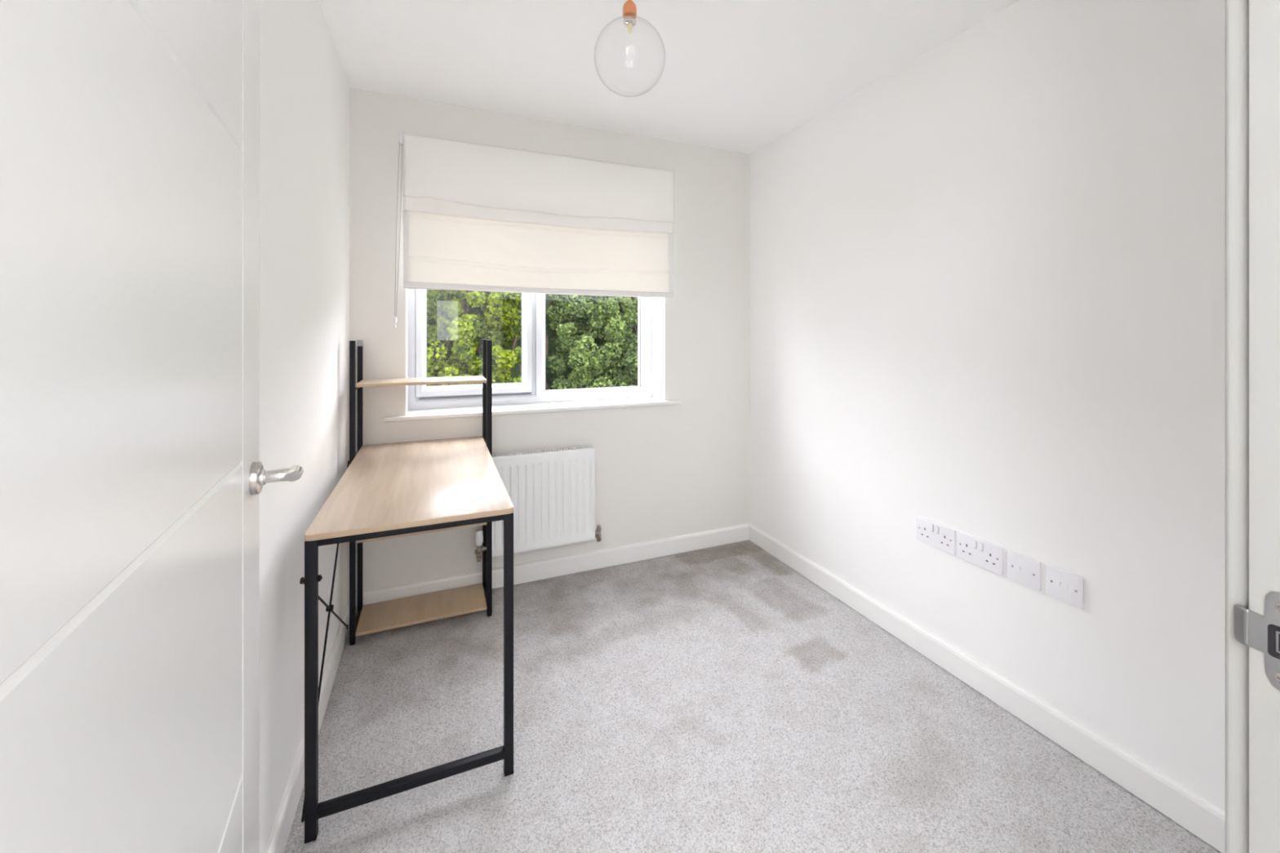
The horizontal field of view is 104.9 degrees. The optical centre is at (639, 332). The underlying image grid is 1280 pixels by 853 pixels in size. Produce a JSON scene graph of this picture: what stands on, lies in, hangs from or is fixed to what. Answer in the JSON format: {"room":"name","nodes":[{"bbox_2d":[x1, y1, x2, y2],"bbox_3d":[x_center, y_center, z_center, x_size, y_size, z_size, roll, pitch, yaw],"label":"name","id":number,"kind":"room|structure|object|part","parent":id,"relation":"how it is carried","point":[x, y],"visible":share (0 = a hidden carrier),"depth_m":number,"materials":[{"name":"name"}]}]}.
{"room":"home office","nodes":[
{"label":"home office","id":0,"kind":"room"},
{"bbox_2d":[259,0,350,852],"bbox_3d":[-0.837,0.103,1.003,0.100,2.294,2.324,0,0,-22],"label":"wall","id":1,"kind":"structure","parent":0,"point":[304,89],"depth_m":1.30,"materials":[{"name":"paint"}]},
{"bbox_2d":[264,596,349,852],"bbox_3d":[-0.803,1.155,1.071,0.015,0.089,2.224,0,0,-22],"label":"baseboard","id":2,"kind":"structure","parent":1,"relation":"attached to","point":[278,838],"depth_m":1.28,"materials":[{"name":"white paint"}]},
{"bbox_2d":[350,88,749,592],"bbox_3d":[-0.351,0.103,2.614,2.229,2.294,0.280,0,0,-22],"label":"wall","id":3,"kind":"structure","parent":0,"point":[662,471],"depth_m":2.55,"materials":[{"name":"white paint"}]},
{"bbox_2d":[408,288,652,409],"bbox_3d":[-0.528,-0.208,2.607,1.266,1.148,0.082,0,0,-22],"label":"window","id":4,"kind":"structure","parent":3,"relation":"in","point":[531,389],"depth_m":2.54,"materials":[{"name":"white plastic"}]},
{"bbox_3d":[-0.823,-0.219,2.473,0.552,1.054,0.062,0,0,-23],"label":"casement sash","id":5,"kind":"part","parent":4,"relation":"part of","materials":[{"name":"white plastic"}]},
{"bbox_2d":[383,396,680,422],"bbox_3d":[-0.478,0.376,2.488,1.434,0.019,0.205,0,0,-22],"label":"windowsill","id":6,"kind":"structure","parent":3,"relation":"attached to","point":[467,411],"depth_m":2.41,"materials":[{"name":"white paint"}]},
{"bbox_2d":[393,132,675,328],"bbox_3d":[-0.435,-0.446,2.381,1.360,0.850,0.086,0,0,-22],"label":"blind","id":7,"kind":"object","parent":3,"relation":"attached to","point":[479,217],"visible":1,"depth_m":2.34,"materials":[{"name":"white fabric"}]},
{"bbox_3d":[-1.049,-0.446,2.138,0.030,0.768,0.003,0,0,-27],"label":"control cord","id":8,"kind":"part","parent":7,"relation":"part of","materials":[{"name":"grey plastic"}]},
{"bbox_3d":[-0.429,-0.384,2.403,1.307,0.392,0.012,0,0,-23],"label":"panel","id":9,"kind":"part","parent":7,"relation":"part of","materials":[{"name":"beige fabric"}]},
{"bbox_2d":[404,288,665,415],"bbox_3d":[-0.484,-0.203,2.501,1.272,1.163,0.172,0,0,-22],"label":"trim","id":10,"kind":"structure","parent":3,"relation":"attached to","point":[658,303],"depth_m":2.71,"materials":[{"name":"white paint"}]},
{"bbox_2d":[475,445,601,561],"bbox_3d":[-0.477,0.804,2.361,0.602,0.476,0.089,0,0,-22],"label":"radiator","id":11,"kind":"object","parent":3,"relation":"attached to","point":[551,492],"visible":0.88,"depth_m":2.33,"materials":[{"name":"white metal"}]},
{"bbox_2d":[492,445,593,457],"bbox_3d":[-0.465,0.572,2.358,0.501,0.012,0.050,0,0,-23],"label":"grille","id":12,"kind":"object","parent":11,"relation":"attached to","point":[586,450],"depth_m":2.36,"materials":[{"name":"white metal"}]},
{"bbox_2d":[355,524,748,615],"bbox_3d":[-0.295,1.155,2.477,1.999,0.089,0.015,0,0,-22],"label":"baseboard","id":13,"kind":"structure","parent":3,"relation":"attached to","point":[544,569],"depth_m":2.46,"materials":[{"name":"white paint"}]},
{"bbox_2d":[319,0,1018,154],"bbox_3d":[0.093,-1.094,1.540,2.229,0.100,2.604,0,0,-22],"label":"ceiling","id":14,"kind":"structure","parent":0,"point":[739,76],"depth_m":1.84,"materials":[{"name":"white paint"}]},
{"bbox_2d":[594,0,665,97],"bbox_3d":[-0.028,-0.850,1.350,0.195,0.385,0.195,0,0,-22],"label":"pendant light","id":15,"kind":"object","parent":14,"relation":"hanging from","point":[629,8],"visible":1,"depth_m":1.34,"materials":[{"name":"clear glass"}]},
{"bbox_3d":[-0.028,-0.834,1.350,0.012,0.024,0.012,0,0,-23],"label":"bulb","id":16,"kind":"part","parent":15,"relation":"part of","materials":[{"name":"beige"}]},
{"bbox_2d":[284,539,1221,852],"bbox_3d":[0.128,1.204,1.457,2.029,0.008,2.224,0,0,-22],"label":"floor","id":17,"kind":"structure","parent":0,"point":[720,699],"depth_m":1.46,"materials":[{"name":"grey carpet"}]},
{"bbox_2d":[299,339,513,844],"bbox_3d":[-0.761,0.616,1.718,0.538,1.174,1.016,0,0,-22],"label":"desk","id":18,"kind":"object","parent":17,"relation":"on","point":[393,490],"visible":1,"depth_m":1.46,"materials":[{"name":"brown wood"}]},
{"bbox_3d":[-0.783,0.843,1.174,0.024,0.702,0.024,0,0,-23],"label":"leg","id":19,"kind":"part","parent":18,"relation":"part of","materials":[{"name":"black metal"}]},
{"bbox_3d":[-1.146,1.177,1.990,0.015,0.014,0.177,0,0,-23],"label":"cross rail","id":20,"kind":"part","parent":18,"relation":"part of","materials":[{"name":"black"}]},
{"bbox_3d":[-0.571,0.499,1.259,0.434,0.015,0.020,0,0,-23],"label":"rail","id":21,"kind":"part","parent":18,"relation":"part of","materials":[{"name":"black metal"}]},
{"bbox_3d":[-0.572,1.145,1.261,0.434,0.022,0.021,0,0,-23],"label":"rail","id":22,"kind":"part","parent":18,"relation":"part of","materials":[{"name":"black metal"}]},
{"bbox_2d":[355,375,486,387],"bbox_3d":[-0.912,0.204,2.087,0.485,0.012,0.214,0,0,-23],"label":"shelf","id":23,"kind":"object","parent":18,"relation":"attached to","point":[477,379],"depth_m":2.03,"materials":[{"name":"brown wood"}]},
{"bbox_2d":[355,583,486,636],"bbox_3d":[-0.912,1.164,2.087,0.485,0.012,0.214,0,0,-23],"label":"shelf","id":24,"kind":"object","parent":18,"relation":"attached to","point":[376,617],"depth_m":2.07,"materials":[{"name":"brown wood"}]},
{"bbox_3d":[-0.679,1.177,2.183,0.015,0.014,0.177,0,0,-23],"label":"cross rail","id":25,"kind":"part","parent":18,"relation":"part of","materials":[{"name":"black"}]},
{"bbox_3d":[-0.360,0.843,1.349,0.024,0.702,0.024,0,0,-23],"label":"leg","id":26,"kind":"part","parent":18,"relation":"part of","materials":[{"name":"black metal"}]},
{"bbox_2d":[749,0,1225,812],"bbox_3d":[1.130,0.103,1.818,0.100,2.294,2.324,0,0,-22],"label":"wall","id":27,"kind":"structure","parent":0,"point":[987,279],"depth_m":1.52,"materials":[{"name":"paint"}]},
{"bbox_2d":[916,515,955,555],"bbox_3d":[1.078,0.738,1.797,0.012,0.090,0.148,0,0,-22],"label":"double socket","id":28,"kind":"object","parent":27,"relation":"attached to","point":[940,536],"visible":1,"depth_m":1.79,"materials":[{"name":"white plastic"}]},
{"bbox_2d":[956,530,1003,575],"bbox_3d":[1.138,0.737,1.653,0.012,0.092,0.148,0,0,-22],"label":"double socket","id":29,"kind":"object","parent":27,"relation":"attached to","point":[988,556],"visible":1,"depth_m":1.64,"materials":[{"name":"white plastic"}]},
{"bbox_2d":[748,523,1225,852],"bbox_3d":[1.058,1.155,1.842,0.015,0.089,2.224,0,0,-22],"label":"baseboard","id":30,"kind":"structure","parent":27,"relation":"attached to","point":[1202,819],"depth_m":1.49,"materials":[{"name":"white paint"}]},
{"bbox_2d":[1007,550,1041,591],"bbox_3d":[1.191,0.737,1.527,0.010,0.089,0.091,0,0,-22],"label":"socket","id":31,"kind":"object","parent":27,"relation":"attached to","point":[1025,571],"visible":1,"depth_m":1.52,"materials":[{"name":"white plastic"}]},
{"bbox_2d":[1017,564,1026,575],"bbox_3d":[1.187,0.736,1.527,0.002,0.022,0.024,0,0,-22],"label":"socket","id":32,"kind":"object","parent":31,"relation":"attached to","point":[1022,569],"depth_m":1.53,"materials":[{"name":"grey plastic"}]},
{"bbox_2d":[1046,564,1084,608],"bbox_3d":[1.232,0.734,1.428,0.010,0.090,0.089,0,0,-22],"label":"socket","id":33,"kind":"object","parent":27,"relation":"attached to","point":[1062,584],"visible":1,"depth_m":1.42,"materials":[{"name":"white plastic"}]},
{"bbox_2d":[1057,580,1067,591],"bbox_3d":[1.228,0.733,1.428,0.002,0.022,0.024,0,0,-22],"label":"socket","id":34,"kind":"object","parent":33,"relation":"attached to","point":[1062,584],"depth_m":1.43,"materials":[{"name":"grey plastic"}]},
{"bbox_3d":[0.572,0.103,0.383,2.029,2.294,0.100,0,0,-22],"label":"wall","id":35,"kind":"structure","parent":0,"visible":0},
{"bbox_2d":[0,0,303,852],"bbox_3d":[-0.455,0.203,0.493,0.108,1.981,0.857,0,0,-28],"label":"door","id":36,"kind":"structure","parent":35,"relation":"in","point":[133,477],"depth_m":0.42,"materials":[{"name":"white paint"}]},
{"bbox_3d":[-0.605,0.242,0.835,0.053,0.023,0.034,0,0,-28],"label":"lever","id":37,"kind":"part","parent":36,"relation":"part of","materials":[{"name":"silver metal"}]},
{"bbox_2d":[1225,0,1279,852],"bbox_3d":[0.136,0.168,0.203,0.982,2.065,0.133,0,0,-22],"label":"trim","id":38,"kind":"structure","parent":35,"relation":"attached to","point":[1252,27],"depth_m":0.41,"materials":[{"name":"paint"}]},
{"bbox_3d":[0.539,0.168,0.433,0.062,2.065,0.016,0,0,-23],"label":"architrave","id":39,"kind":"part","parent":38,"relation":"part of","materials":[{"name":"paint"}]},
{"bbox_3d":[0.514,0.248,0.393,0.001,0.080,0.038,0,0,-23],"label":"strike plate","id":40,"kind":"part","parent":38,"relation":"part of","materials":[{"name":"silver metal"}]},
{"label":"outside","id":41,"kind":"structure","parent":0,"visible":0},
{"bbox_3d":[-1.313,1.425,5.782,14.000,0.150,6.311,0,0,-22],"label":"ground","id":42,"kind":"structure","parent":41,"visible":0},
{"bbox_2d":[426,288,521,386],"bbox_3d":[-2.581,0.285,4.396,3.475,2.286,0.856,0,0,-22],"label":"window pane","id":43,"kind":"object","parent":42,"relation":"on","point":[458,322],"visible":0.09,"depth_m":4.60,"materials":[{"name":"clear glass"}]},
{"bbox_2d":[545,293,638,390],"bbox_3d":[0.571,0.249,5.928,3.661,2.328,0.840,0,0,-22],"label":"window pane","id":44,"kind":"object","parent":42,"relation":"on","point":[592,341],"visible":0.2,"depth_m":5.24,"materials":[{"name":"clear glass"}]}
]}

